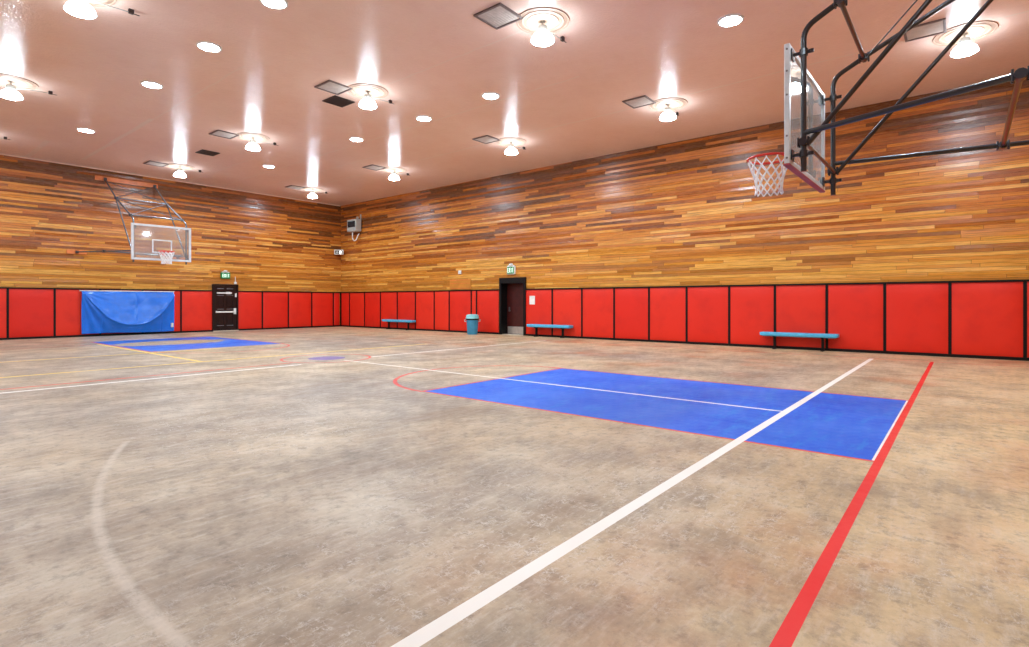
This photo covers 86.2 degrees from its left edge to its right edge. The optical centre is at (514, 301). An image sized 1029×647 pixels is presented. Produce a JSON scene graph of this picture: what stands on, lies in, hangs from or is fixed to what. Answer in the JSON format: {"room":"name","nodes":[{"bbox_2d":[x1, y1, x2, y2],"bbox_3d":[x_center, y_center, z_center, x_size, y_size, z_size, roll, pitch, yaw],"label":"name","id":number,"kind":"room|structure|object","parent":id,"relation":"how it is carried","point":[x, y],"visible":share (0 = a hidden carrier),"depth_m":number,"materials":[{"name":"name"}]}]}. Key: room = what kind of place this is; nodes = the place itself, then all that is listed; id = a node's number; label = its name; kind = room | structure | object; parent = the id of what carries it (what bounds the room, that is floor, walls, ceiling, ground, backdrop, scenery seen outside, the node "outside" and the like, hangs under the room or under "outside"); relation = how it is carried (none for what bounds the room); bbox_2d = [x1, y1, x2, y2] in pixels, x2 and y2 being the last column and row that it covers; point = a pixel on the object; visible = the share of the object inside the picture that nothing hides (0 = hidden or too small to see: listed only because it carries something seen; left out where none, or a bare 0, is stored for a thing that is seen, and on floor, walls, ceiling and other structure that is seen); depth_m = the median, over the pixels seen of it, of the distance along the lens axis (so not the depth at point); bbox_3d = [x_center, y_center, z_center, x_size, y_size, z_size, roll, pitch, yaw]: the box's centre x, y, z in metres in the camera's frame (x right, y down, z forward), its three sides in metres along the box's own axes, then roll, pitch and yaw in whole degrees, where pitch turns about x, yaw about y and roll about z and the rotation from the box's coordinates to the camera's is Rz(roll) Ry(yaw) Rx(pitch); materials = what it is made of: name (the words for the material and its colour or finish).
{"room":"indoor basketball gym","nodes":[
{"label":"indoor basketball gym","id":0,"kind":"room"},
{"bbox_2d":[0,155,340,337],"bbox_3d":[-15.946,-1.950,22.908,0.300,6.660,20.650,0,0,39],"label":"wall","id":1,"kind":"structure","parent":0,"point":[48,209],"depth_m":23.30,"materials":[{"name":"brown wood"}]},
{"bbox_2d":[6,289,8,337],"bbox_3d":[-18.265,0.422,19.811,0.036,1.775,0.066,0,0,39],"label":"trim","id":2,"kind":"structure","parent":1,"relation":"attached to","point":[7,290],"depth_m":19.79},
{"bbox_2d":[54,289,55,335],"bbox_3d":[-17.428,0.422,20.832,0.036,1.775,0.066,0,0,39],"label":"trim","id":3,"kind":"structure","parent":1,"relation":"attached to","point":[54,289],"depth_m":20.83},
{"bbox_2d":[0,330,211,339],"bbox_3d":[-18.008,1.344,20.105,0.060,0.072,13.100,0,0,39],"label":"trim","id":4,"kind":"structure","parent":1,"relation":"attached to","point":[12,338],"depth_m":21.90,"materials":[{"name":"rubber"}]},
{"bbox_2d":[0,289,5,337],"bbox_3d":[-18.681,0.422,19.286,0.056,1.765,1.274,0,0,39],"label":"pad","id":5,"kind":"object","parent":4,"relation":"on","point":[2,291],"visible":1,"depth_m":19.71,"materials":[{"name":"leather"}]},
{"bbox_2d":[9,289,53,337],"bbox_3d":[-17.839,0.422,20.315,0.056,1.765,1.254,0,0,39],"label":"pad","id":6,"kind":"object","parent":4,"relation":"on","point":[31,311],"visible":1,"depth_m":20.29,"materials":[{"name":"red plastic"}]},
{"bbox_2d":[56,289,98,335],"bbox_3d":[-16.971,0.422,21.375,0.056,1.765,1.354,0,0,39],"label":"pad","id":7,"kind":"object","parent":4,"relation":"on","point":[68,301],"visible":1,"depth_m":21.13,"materials":[{"name":"leather"}]},
{"bbox_2d":[101,290,141,333],"bbox_3d":[-16.059,0.422,22.490,0.056,1.765,1.394,0,0,39],"label":"pad","id":8,"kind":"object","parent":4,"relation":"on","point":[104,290],"visible":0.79,"depth_m":22.37,"materials":[{"name":"red plastic"}]},
{"bbox_2d":[144,290,179,331],"bbox_3d":[-15.134,0.422,23.619,0.056,1.765,1.394,0,0,39],"label":"pad","id":9,"kind":"object","parent":4,"relation":"on","point":[176,293],"visible":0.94,"depth_m":24.04,"materials":[{"name":"red plastic"}]},
{"bbox_2d":[182,291,211,330],"bbox_3d":[-14.253,0.422,24.695,0.056,1.765,1.254,0,0,39],"label":"pad","id":10,"kind":"object","parent":4,"relation":"on","point":[196,305],"visible":1,"depth_m":24.65,"materials":[{"name":"leather"}]},
{"bbox_2d":[0,287,211,290],"bbox_3d":[-18.008,-0.486,20.105,0.060,0.048,13.100,0,0,39],"label":"trim","id":11,"kind":"structure","parent":1,"relation":"attached to","point":[0,287],"depth_m":21.69,"materials":[{"name":"wood"}]},
{"bbox_2d":[79,290,174,333],"bbox_3d":[-15.751,0.430,22.555,0.350,1.730,3.310,0,0,39],"label":"hanging cover","id":12,"kind":"object","parent":1,"relation":"hanging from","point":[102,311],"visible":1,"depth_m":22.43,"materials":[{"name":"fabric"}]},
{"bbox_2d":[67,175,190,264],"bbox_3d":[-14.231,-3.184,21.368,4.306,3.631,4.160,0,0,39],"label":"basketball hoop","id":13,"kind":"object","parent":1,"relation":"attached to","point":[182,258],"visible":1,"depth_m":21.14,"materials":[{"name":"clear glass"}]},
{"bbox_2d":[0,154,338,205],"bbox_3d":[-15.896,-5.265,22.705,0.035,0.030,19.800,0,0,39],"label":"trim","id":14,"kind":"structure","parent":1,"relation":"attached to","point":[0,154],"depth_m":23.33,"materials":[{"name":"wood"}]},
{"bbox_2d":[180,291,181,330],"bbox_3d":[-14.679,0.422,24.191,0.036,1.775,0.066,0,0,39],"label":"trim","id":15,"kind":"structure","parent":1,"relation":"attached to","point":[180,291],"depth_m":24.18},
{"bbox_2d":[220,270,229,278],"bbox_3d":[-13.462,-1.258,25.611,0.180,0.395,0.420,0,0,39],"label":"exit sign","id":16,"kind":"object","parent":1,"relation":"attached to","point":[225,274],"visible":1,"depth_m":25.56,"materials":[{"name":"green plastic"}]},
{"bbox_2d":[212,284,238,331],"bbox_3d":[-13.447,0.290,25.598,0.160,2.180,1.170,0,0,39],"label":"door","id":17,"kind":"structure","parent":1,"relation":"in","point":[224,296],"depth_m":25.59,"materials":[{"name":"black paint"}]},
{"bbox_2d":[238,325,340,329],"bbox_3d":[-11.367,1.344,28.218,0.060,0.072,5.510,0,0,39],"label":"trim","id":18,"kind":"structure","parent":1,"relation":"attached to","point":[329,325],"depth_m":27.95,"materials":[{"name":"plastic"}]},
{"bbox_2d":[238,292,261,328],"bbox_3d":[-12.758,0.422,26.521,0.056,1.765,1.134,0,0,39],"label":"pad","id":19,"kind":"object","parent":18,"relation":"on","point":[249,303],"visible":1,"depth_m":26.48,"materials":[{"name":"leather"}]},
{"bbox_2d":[263,292,287,327],"bbox_3d":[-11.954,0.422,27.504,0.056,1.765,1.274,0,0,39],"label":"pad","id":20,"kind":"object","parent":18,"relation":"on","point":[275,304],"visible":1,"depth_m":27.47,"materials":[{"name":"red plastic"}]},
{"bbox_2d":[289,292,310,326],"bbox_3d":[-11.118,0.422,28.525,0.056,1.765,1.234,0,0,39],"label":"pad","id":21,"kind":"object","parent":18,"relation":"on","point":[299,303],"visible":1,"depth_m":28.47,"materials":[{"name":"red plastic"}]},
{"bbox_2d":[312,293,332,325],"bbox_3d":[-10.301,0.422,29.523,0.056,1.765,1.214,0,0,39],"label":"pad","id":22,"kind":"object","parent":18,"relation":"on","point":[322,303],"visible":1,"depth_m":29.48,"materials":[{"name":"red plastic"}]},
{"bbox_2d":[334,293,339,324],"bbox_3d":[-9.759,0.422,30.185,0.056,1.765,0.364,0,0,39],"label":"pad","id":23,"kind":"object","parent":18,"relation":"on","point":[336,295],"visible":1,"depth_m":30.18,"materials":[{"name":"red plastic"}]},
{"bbox_2d":[238,291,340,292],"bbox_3d":[-11.367,-0.486,28.218,0.060,0.048,5.510,0,0,39],"label":"trim","id":24,"kind":"structure","parent":1,"relation":"attached to","point":[238,291],"depth_m":27.95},
{"bbox_2d":[334,250,343,254],"bbox_3d":[-9.588,-2.680,30.099,0.480,0.260,0.430,0,0,-9],"label":"emergency light","id":25,"kind":"object","parent":1,"relation":"attached to","point":[336,252],"visible":1,"depth_m":29.92,"materials":[{"name":"white plastic"}]},
{"bbox_2d":[0,326,1028,646],"bbox_3d":[-4.688,1.480,13.691,29.400,0.200,20.650,0,0,39],"label":"floor","id":26,"kind":"structure","parent":0,"point":[339,486],"depth_m":3.87,"materials":[{"name":"paint"}]},
{"bbox_2d":[382,319,415,329],"bbox_3d":[-5.677,1.137,26.888,2.250,0.485,0.300,0,0,39],"label":"bench","id":27,"kind":"object","parent":26,"relation":"on","point":[383,320],"visible":0.96,"depth_m":26.65,"materials":[{"name":"blue paint"}]},
{"bbox_2d":[464,314,479,334],"bbox_3d":[-1.766,0.959,23.054,0.570,0.843,0.570,0,0,39],"label":"rubbish bin","id":28,"kind":"object","parent":26,"relation":"on","point":[472,319],"visible":1,"depth_m":22.85,"materials":[{"name":"blue plastic"}]},
{"bbox_2d":[527,324,572,337],"bbox_3d":[1.341,1.137,21.143,2.010,0.485,0.300,0,0,39],"label":"bench","id":29,"kind":"object","parent":26,"relation":"on","point":[536,326],"visible":1,"depth_m":21.02,"materials":[{"name":"blue paint"}]},
{"bbox_2d":[760,331,838,351],"bbox_3d":[8.069,1.137,15.635,2.000,0.485,0.300,0,0,39],"label":"bench","id":30,"kind":"object","parent":26,"relation":"on","point":[822,336],"visible":1,"depth_m":15.47,"materials":[{"name":"blue paint"}]},
{"bbox_2d":[0,0,1028,205],"bbox_3d":[-4.688,-5.380,13.691,29.400,0.200,20.650,0,0,39],"label":"ceiling","id":31,"kind":"structure","parent":0,"point":[435,59],"depth_m":13.02,"materials":[{"name":"pink paint"}]},
{"bbox_2d":[0,73,54,99],"bbox_3d":[-11.975,-5.072,13.223,1.230,0.415,1.006,0,0,-20],"label":"hanging lamp","id":32,"kind":"object","parent":31,"relation":"attached to","point":[11,83],"visible":1,"depth_m":13.16,"materials":[{"name":"white glass"}]},
{"bbox_2d":[76,128,94,132],"bbox_3d":[-13.208,-5.260,16.938,0.470,0.040,0.470,0,0,39],"label":"recessed light","id":33,"kind":"object","parent":31,"relation":"in","point":[86,130],"visible":1,"depth_m":16.87,"materials":[{"name":"white plastic"}]},
{"bbox_2d":[64,0,138,18],"bbox_3d":[-7.255,-5.072,9.359,1.230,0.415,1.006,0,0,-20],"label":"hanging lamp","id":34,"kind":"object","parent":31,"relation":"attached to","point":[79,8],"visible":1,"depth_m":9.33,"materials":[{"name":"white glass"}]},
{"bbox_2d":[140,81,162,88],"bbox_3d":[-8.824,-5.260,13.375,0.470,0.040,0.470,0,0,39],"label":"recessed light","id":35,"kind":"object","parent":31,"relation":"in","point":[150,84],"visible":1,"depth_m":13.32,"materials":[{"name":"white plastic"}]},
{"bbox_2d":[143,160,168,166],"bbox_3d":[-13.718,-5.265,21.052,0.660,0.030,0.660,0,0,39],"label":"ceiling hatch","id":36,"kind":"object","parent":31,"relation":"attached to","point":[153,163],"visible":1,"depth_m":21.00,"materials":[{"name":"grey metal"}]},
{"bbox_2d":[165,163,200,176],"bbox_3d":[-12.983,-5.072,21.544,1.230,0.415,1.006,0,0,-20],"label":"hanging lamp","id":37,"kind":"object","parent":31,"relation":"attached to","point":[180,167],"visible":1,"depth_m":21.45,"materials":[{"name":"white glass"}]},
{"bbox_2d":[195,149,219,155],"bbox_3d":[-10.885,-5.270,19.508,0.600,0.020,0.600,0,0,39],"label":"ceiling vent","id":38,"kind":"object","parent":31,"relation":"in","point":[205,152],"visible":1,"depth_m":19.47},
{"bbox_2d":[196,41,221,51],"bbox_3d":[-6.322,-5.260,11.379,0.470,0.040,0.470,0,0,39],"label":"recessed light","id":39,"kind":"object","parent":31,"relation":"in","point":[204,45],"visible":1,"depth_m":11.33,"materials":[{"name":"white plastic"}]},
{"bbox_2d":[209,130,238,138],"bbox_3d":[-9.156,-5.265,17.343,0.660,0.030,0.660,0,0,39],"label":"ceiling hatch","id":40,"kind":"object","parent":31,"relation":"attached to","point":[224,134],"visible":1,"depth_m":17.34,"materials":[{"name":"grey metal"}]},
{"bbox_2d":[237,132,278,150],"bbox_3d":[-8.301,-5.072,17.711,1.230,0.415,1.006,0,0,-20],"label":"hanging lamp","id":41,"kind":"object","parent":31,"relation":"attached to","point":[254,138],"visible":1,"depth_m":17.62,"materials":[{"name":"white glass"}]},
{"bbox_2d":[259,0,287,8],"bbox_3d":[-4.233,-5.260,9.668,0.470,0.040,0.470,0,0,39],"label":"recessed light","id":42,"kind":"object","parent":31,"relation":"in","point":[274,4],"visible":1,"depth_m":9.70,"materials":[{"name":"white plastic"}]},
{"bbox_2d":[285,185,304,189],"bbox_3d":[-10.120,-5.265,25.369,0.660,0.030,0.660,0,0,39],"label":"ceiling hatch","id":43,"kind":"object","parent":31,"relation":"attached to","point":[290,186],"visible":1,"depth_m":25.39,"materials":[{"name":"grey metal"}]},
{"bbox_2d":[302,187,327,197],"bbox_3d":[-9.404,-5.072,25.916,1.230,0.415,1.006,0,0,-20],"label":"hanging lamp","id":44,"kind":"object","parent":31,"relation":"attached to","point":[312,190],"visible":1,"depth_m":25.83,"materials":[{"name":"white glass"}]},
{"bbox_2d":[314,80,352,94],"bbox_3d":[-4.457,-5.265,13.547,0.660,0.030,0.660,0,0,39],"label":"ceiling hatch","id":45,"kind":"object","parent":31,"relation":"attached to","point":[330,86],"visible":1,"depth_m":13.53,"materials":[{"name":"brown metal"}]},
{"bbox_2d":[322,95,354,106],"bbox_3d":[-4.636,-5.270,14.496,0.600,0.020,0.600,0,0,39],"label":"ceiling vent","id":46,"kind":"object","parent":31,"relation":"in","point":[335,100],"visible":1,"depth_m":14.47,"materials":[{"name":"metal"}]},
{"bbox_2d":[349,137,363,141],"bbox_3d":[-5.137,-5.260,17.878,0.470,0.040,0.470,0,0,39],"label":"recessed light","id":47,"kind":"object","parent":31,"relation":"in","point":[356,139],"visible":1,"depth_m":17.80,"materials":[{"name":"white plastic"}]},
{"bbox_2d":[347,83,392,108],"bbox_3d":[-3.581,-5.072,13.847,1.230,0.415,1.006,0,0,-20],"label":"hanging lamp","id":48,"kind":"object","parent":31,"relation":"attached to","point":[366,91],"visible":1,"depth_m":13.74,"materials":[{"name":"white glass"}]},
{"bbox_2d":[362,164,385,170],"bbox_3d":[-5.512,-5.265,21.636,0.660,0.030,0.660,0,0,39],"label":"ceiling hatch","id":49,"kind":"object","parent":31,"relation":"attached to","point":[371,167],"visible":1,"depth_m":21.62,"materials":[{"name":"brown metal"}]},
{"bbox_2d":[381,167,409,180],"bbox_3d":[-4.722,-5.072,22.083,1.230,0.415,1.006,0,0,-20],"label":"hanging lamp","id":50,"kind":"object","parent":31,"relation":"attached to","point":[394,170],"visible":1,"depth_m":21.97,"materials":[{"name":"white glass"}]},
{"bbox_2d":[416,115,431,120],"bbox_3d":[-2.610,-5.260,15.835,0.470,0.040,0.470,0,0,39],"label":"recessed light","id":51,"kind":"object","parent":31,"relation":"in","point":[421,117],"visible":1,"depth_m":15.76,"materials":[{"name":"white plastic"}]},
{"bbox_2d":[472,135,500,143],"bbox_3d":[-0.911,-5.265,17.895,0.660,0.030,0.660,0,0,39],"label":"ceiling hatch","id":52,"kind":"object","parent":31,"relation":"attached to","point":[486,139],"visible":1,"depth_m":17.88,"materials":[{"name":"brown metal"}]},
{"bbox_2d":[482,92,499,99],"bbox_3d":[-0.610,-5.260,14.095,0.470,0.040,0.470,0,0,39],"label":"recessed light","id":53,"kind":"object","parent":31,"relation":"in","point":[488,95],"visible":1,"depth_m":14.03,"materials":[{"name":"white plastic"}]},
{"bbox_2d":[473,3,522,29],"bbox_3d":[-0.296,-5.265,10.168,0.660,0.030,0.660,0,0,39],"label":"ceiling hatch","id":54,"kind":"object","parent":31,"relation":"attached to","point":[497,16],"visible":1,"depth_m":10.16,"materials":[{"name":"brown metal"}]},
{"bbox_2d":[496,137,525,154],"bbox_3d":[-0.002,-5.072,18.219,1.230,0.415,1.006,0,0,-20],"label":"hanging lamp","id":55,"kind":"object","parent":31,"relation":"attached to","point":[510,142],"visible":1,"depth_m":18.11,"materials":[{"name":"white glass"}]},
{"bbox_2d":[516,7,568,46],"bbox_3d":[0.636,-5.072,10.395,1.230,0.415,1.006,0,0,-20],"label":"hanging lamp","id":56,"kind":"object","parent":31,"relation":"attached to","point":[542,22],"visible":1,"depth_m":10.28,"materials":[{"name":"white glass"}]},
{"bbox_2d":[622,95,655,108],"bbox_3d":[3.298,-5.265,14.527,0.660,0.030,0.660,0,0,39],"label":"ceiling hatch","id":57,"kind":"object","parent":31,"relation":"attached to","point":[641,101],"visible":1,"depth_m":14.51,"materials":[{"name":"brown metal"}]},
{"bbox_2d":[649,97,687,120],"bbox_3d":[4.215,-5.072,14.767,1.230,0.415,1.006,0,0,-20],"label":"hanging lamp","id":58,"kind":"object","parent":31,"relation":"attached to","point":[667,105],"visible":1,"depth_m":14.65,"materials":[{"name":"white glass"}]},
{"bbox_2d":[717,14,743,26],"bbox_3d":[4.052,-5.260,10.317,0.470,0.040,0.470,0,0,39],"label":"recessed light","id":59,"kind":"object","parent":31,"relation":"in","point":[730,20],"visible":1,"depth_m":10.26,"materials":[{"name":"white plastic"}]},
{"bbox_2d":[904,18,946,41],"bbox_3d":[7.973,-5.265,10.687,0.660,0.030,0.660,0,0,39],"label":"ceiling hatch","id":60,"kind":"object","parent":31,"relation":"attached to","point":[935,27],"visible":0.81,"depth_m":10.69,"materials":[{"name":"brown metal"}]},
{"bbox_2d":[932,20,998,57],"bbox_3d":[8.974,-5.072,10.871,1.230,0.415,1.006,0,0,-20],"label":"hanging lamp","id":61,"kind":"object","parent":31,"relation":"attached to","point":[977,30],"visible":0.94,"depth_m":10.76,"materials":[{"name":"white glass"}]},
{"bbox_2d":[341,78,1028,356],"bbox_3d":[1.694,-1.950,21.487,28.800,6.660,0.500,0,0,39],"label":"wall","id":62,"kind":"structure","parent":0,"point":[688,212],"depth_m":17.04,"materials":[{"name":"brown wood"}]},
{"bbox_2d":[347,214,360,240],"bbox_3d":[-8.511,-3.907,29.228,0.800,1.426,0.450,0,0,39],"label":"electrical box","id":63,"kind":"object","parent":62,"relation":"attached to","point":[353,225],"depth_m":29.05,"materials":[{"name":"grey metal"}]},
{"bbox_2d":[347,221,354,227],"bbox_3d":[-8.635,-4.080,29.061,0.640,0.320,0.035,0,0,39],"label":"air vent","id":64,"kind":"object","parent":63,"relation":"in","point":[350,224],"depth_m":29.07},
{"bbox_2d":[341,325,498,333],"bbox_3d":[-5.099,1.344,26.687,11.580,0.072,0.060,0,0,39],"label":"trim","id":65,"kind":"structure","parent":62,"relation":"attached to","point":[341,325],"depth_m":26.07,"materials":[{"name":"rubber"}]},
{"bbox_2d":[341,293,348,324],"bbox_3d":[-9.268,0.422,30.102,0.734,1.765,0.056,0,0,39],"label":"pad","id":66,"kind":"object","parent":65,"relation":"on","point":[344,296],"visible":1,"depth_m":30.10,"materials":[{"name":"red plastic"}]},
{"bbox_2d":[350,293,363,325],"bbox_3d":[-8.433,0.422,29.418,1.294,1.765,0.056,0,0,39],"label":"pad","id":67,"kind":"object","parent":65,"relation":"on","point":[356,299],"visible":1,"depth_m":29.39,"materials":[{"name":"red plastic"}]},
{"bbox_2d":[365,292,379,326],"bbox_3d":[-7.384,0.422,28.560,1.284,1.765,0.056,0,0,39],"label":"pad","id":68,"kind":"object","parent":65,"relation":"on","point":[372,300],"visible":1,"depth_m":28.51,"materials":[{"name":"red plastic"}]},
{"bbox_2d":[381,292,396,327],"bbox_3d":[-6.340,0.422,27.705,1.284,1.765,0.056,0,0,39],"label":"pad","id":69,"kind":"object","parent":65,"relation":"on","point":[388,299],"visible":0.92,"depth_m":27.67,"materials":[{"name":"leather"}]},
{"bbox_2d":[398,292,414,328],"bbox_3d":[-5.291,0.422,26.847,1.294,1.765,0.056,0,0,39],"label":"pad","id":70,"kind":"object","parent":65,"relation":"on","point":[406,300],"visible":0.93,"depth_m":26.79,"materials":[{"name":"leather"}]},
{"bbox_2d":[416,292,433,328],"bbox_3d":[-4.250,0.422,25.995,1.264,1.765,0.056,0,0,39],"label":"pad","id":71,"kind":"object","parent":65,"relation":"on","point":[424,300],"visible":1,"depth_m":25.96,"materials":[{"name":"leather"}]},
{"bbox_2d":[435,291,448,329],"bbox_3d":[-3.349,0.422,25.257,0.934,1.765,0.056,0,0,39],"label":"pad","id":72,"kind":"object","parent":65,"relation":"on","point":[441,297],"visible":1,"depth_m":25.22,"materials":[{"name":"leather"}]},
{"bbox_2d":[450,291,470,330],"bbox_3d":[-2.428,0.422,24.503,1.314,1.765,0.056,0,0,39],"label":"pad","id":73,"kind":"object","parent":65,"relation":"on","point":[460,301],"visible":0.91,"depth_m":24.49,"materials":[{"name":"leather"}]},
{"bbox_2d":[472,291,475,313],"bbox_3d":[-1.770,0.422,23.964,0.254,1.765,0.056,0,0,39],"label":"pad","id":74,"kind":"object","parent":65,"relation":"on","point":[473,292],"visible":0.59,"depth_m":23.94,"materials":[{"name":"red plastic"}]},
{"bbox_2d":[477,290,498,331],"bbox_3d":[-1.147,0.422,23.454,1.224,1.765,0.056,0,0,39],"label":"pad","id":75,"kind":"object","parent":65,"relation":"on","point":[487,301],"visible":0.96,"depth_m":23.39,"materials":[{"name":"leather"}]},
{"bbox_2d":[341,289,498,292],"bbox_3d":[-5.099,-0.486,26.687,11.580,0.048,0.060,0,0,39],"label":"trim","id":76,"kind":"structure","parent":62,"relation":"attached to","point":[484,289],"depth_m":25.84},
{"bbox_2d":[450,279,470,288],"bbox_3d":[-2.424,-0.760,24.508,1.320,0.440,0.040,0,0,39],"label":"wooden plaque","id":77,"kind":"object","parent":62,"relation":"attached to","point":[460,283],"visible":1,"depth_m":24.46,"materials":[{"name":"wood"}]},
{"bbox_2d":[507,263,515,274],"bbox_3d":[-0.142,-1.337,22.590,0.420,0.455,0.180,0,0,39],"label":"exit sign","id":78,"kind":"object","parent":62,"relation":"attached to","point":[511,269],"visible":1,"depth_m":22.53,"materials":[{"name":"white plastic"}]},
{"bbox_2d":[499,277,525,335],"bbox_3d":[0.062,0.200,22.762,1.400,2.360,0.535,0,0,39],"label":"door","id":79,"kind":"structure","parent":62,"relation":"in","point":[512,292],"depth_m":22.94,"materials":[{"name":"wood"}]},
{"bbox_2d":[551,289,552,334],"bbox_3d":[1.470,0.422,21.324,0.066,1.775,0.036,0,0,39],"label":"trim","id":80,"kind":"structure","parent":62,"relation":"attached to","point":[551,289],"depth_m":21.32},
{"bbox_2d":[581,289,582,336],"bbox_3d":[2.515,0.422,20.469,0.066,1.775,0.036,0,0,39],"label":"trim","id":81,"kind":"structure","parent":62,"relation":"attached to","point":[581,289],"depth_m":20.45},
{"bbox_2d":[613,288,614,337],"bbox_3d":[3.560,0.422,19.614,0.066,1.775,0.036,0,0,39],"label":"trim","id":82,"kind":"structure","parent":62,"relation":"attached to","point":[613,288],"depth_m":19.60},
{"bbox_2d":[648,288,649,339],"bbox_3d":[4.596,0.422,18.765,0.066,1.775,0.036,0,0,39],"label":"trim","id":83,"kind":"structure","parent":62,"relation":"attached to","point":[648,288],"depth_m":18.75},
{"bbox_2d":[686,287,687,341],"bbox_3d":[5.618,0.422,17.929,0.066,1.775,0.036,0,0,39],"label":"trim","id":84,"kind":"structure","parent":62,"relation":"attached to","point":[686,287],"depth_m":17.91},
{"bbox_2d":[728,287,730,343],"bbox_3d":[6.670,0.422,17.068,0.066,1.775,0.036,0,0,39],"label":"trim","id":85,"kind":"structure","parent":62,"relation":"attached to","point":[728,287],"depth_m":17.05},
{"bbox_2d":[774,286,775,331],"bbox_3d":[7.692,0.422,16.232,0.066,1.775,0.036,0,0,39],"label":"trim","id":86,"kind":"structure","parent":62,"relation":"attached to","point":[774,286],"depth_m":16.21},
{"bbox_2d":[525,334,1028,360],"bbox_3d":[6.554,1.344,17.147,15.780,0.072,0.060,0,0,39],"label":"trim","id":87,"kind":"structure","parent":62,"relation":"attached to","point":[601,338],"depth_m":15.60,"materials":[{"name":"rubber"}]},
{"bbox_2d":[526,290,550,334],"bbox_3d":[0.950,0.422,21.738,1.264,1.765,0.056,0,0,39],"label":"pad","id":88,"kind":"object","parent":87,"relation":"on","point":[539,312],"visible":0.91,"depth_m":21.67,"materials":[{"name":"leather"}]},
{"bbox_2d":[529,296,534,303],"bbox_3d":[0.707,-0.050,21.899,0.270,0.340,0.010,0,0,39],"label":"notice","id":89,"kind":"object","parent":88,"relation":"attached to","point":[531,298],"visible":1,"depth_m":21.90,"materials":[{"name":"white paper"}]},
{"bbox_2d":[553,289,580,335],"bbox_3d":[1.986,0.422,20.889,1.284,1.765,0.056,0,0,39],"label":"pad","id":90,"kind":"object","parent":87,"relation":"on","point":[566,302],"visible":0.94,"depth_m":20.83,"materials":[{"name":"red plastic"}]},
{"bbox_2d":[583,289,612,337],"bbox_3d":[3.031,0.422,20.034,1.284,1.765,0.056,0,0,39],"label":"pad","id":91,"kind":"object","parent":87,"relation":"on","point":[597,303],"visible":1,"depth_m":20.00,"materials":[{"name":"leather"}]},
{"bbox_2d":[615,288,647,339],"bbox_3d":[4.072,0.422,19.182,1.274,1.765,0.056,0,0,39],"label":"pad","id":92,"kind":"object","parent":87,"relation":"on","point":[631,304],"visible":1,"depth_m":19.15,"materials":[{"name":"leather"}]},
{"bbox_2d":[650,287,685,340],"bbox_3d":[5.101,0.422,18.340,1.254,1.765,0.056,0,0,39],"label":"pad","id":93,"kind":"object","parent":87,"relation":"on","point":[667,305],"visible":1,"depth_m":18.29,"materials":[{"name":"leather"}]},
{"bbox_2d":[688,287,727,342],"bbox_3d":[6.138,0.422,17.491,1.294,1.765,0.056,0,0,39],"label":"pad","id":94,"kind":"object","parent":87,"relation":"on","point":[707,306],"visible":1,"depth_m":17.45,"materials":[{"name":"red plastic"}]},
{"bbox_2d":[730,286,773,344],"bbox_3d":[7.175,0.422,16.642,1.254,1.765,0.056,0,0,39],"label":"pad","id":95,"kind":"object","parent":87,"relation":"on","point":[751,307],"visible":0.95,"depth_m":16.61,"materials":[{"name":"leather"}]},
{"bbox_2d":[776,285,824,347],"bbox_3d":[8.208,0.422,15.796,1.284,1.765,0.056,0,0,39],"label":"pad","id":96,"kind":"object","parent":87,"relation":"on","point":[799,308],"visible":0.96,"depth_m":15.77,"materials":[{"name":"leather"}]},
{"bbox_2d":[828,284,882,350],"bbox_3d":[9.252,0.422,14.941,1.284,1.765,0.056,0,0,39],"label":"pad","id":97,"kind":"object","parent":87,"relation":"on","point":[855,312],"visible":0.98,"depth_m":14.90,"materials":[{"name":"leather"}]},
{"bbox_2d":[886,283,947,353],"bbox_3d":[10.297,0.422,14.086,1.284,1.765,0.056,0,0,39],"label":"pad","id":98,"kind":"object","parent":87,"relation":"on","point":[916,313],"visible":1,"depth_m":14.06,"materials":[{"name":"leather"}]},
{"bbox_2d":[952,282,1022,356],"bbox_3d":[11.349,0.422,13.224,1.304,1.765,0.056,0,0,39],"label":"pad","id":99,"kind":"object","parent":87,"relation":"on","point":[987,317],"visible":1,"depth_m":13.18,"materials":[{"name":"red plastic"}]},
{"bbox_2d":[1027,282,1028,357],"bbox_3d":[12.255,0.422,12.483,0.904,1.765,0.056,0,0,39],"label":"pad","id":100,"kind":"object","parent":87,"relation":"on","point":[1027,282],"visible":1,"depth_m":12.76,"materials":[{"name":"red plastic"}]},
{"bbox_2d":[525,279,1028,289],"bbox_3d":[6.554,-0.486,17.147,15.780,0.048,0.060,0,0,39],"label":"trim","id":101,"kind":"structure","parent":62,"relation":"attached to","point":[1022,280],"depth_m":15.55,"materials":[{"name":"wood"}]},
{"bbox_2d":[825,285,827,347],"bbox_3d":[8.736,0.422,15.376,0.066,1.775,0.036,0,0,39],"label":"trim","id":102,"kind":"structure","parent":62,"relation":"attached to","point":[826,286],"depth_m":15.37,"materials":[{"name":"plastic"}]},
{"bbox_2d":[883,284,885,350],"bbox_3d":[9.781,0.422,14.521,0.066,1.775,0.036,0,0,39],"label":"trim","id":103,"kind":"structure","parent":62,"relation":"attached to","point":[884,285],"depth_m":14.51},
{"bbox_2d":[948,283,951,353],"bbox_3d":[10.825,0.422,13.666,0.066,1.775,0.036,0,0,39],"label":"trim","id":104,"kind":"structure","parent":62,"relation":"attached to","point":[949,284],"depth_m":13.65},
{"bbox_2d":[1023,282,1026,357],"bbox_3d":[11.886,0.422,12.798,0.066,1.775,0.036,0,0,39],"label":"trim","id":105,"kind":"structure","parent":62,"relation":"attached to","point":[1024,283],"depth_m":12.79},
{"bbox_3d":[6.571,-1.950,4.475,0.300,6.660,20.650,0,0,39],"label":"wall","id":106,"kind":"structure","parent":0,"visible":0},
{"bbox_2d":[746,0,1028,196],"bbox_3d":[4.723,-3.185,5.853,4.306,3.630,4.160,0,0,39],"label":"basketball hoop","id":107,"kind":"object","parent":106,"relation":"attached to","point":[805,123],"visible":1,"depth_m":6.39,"materials":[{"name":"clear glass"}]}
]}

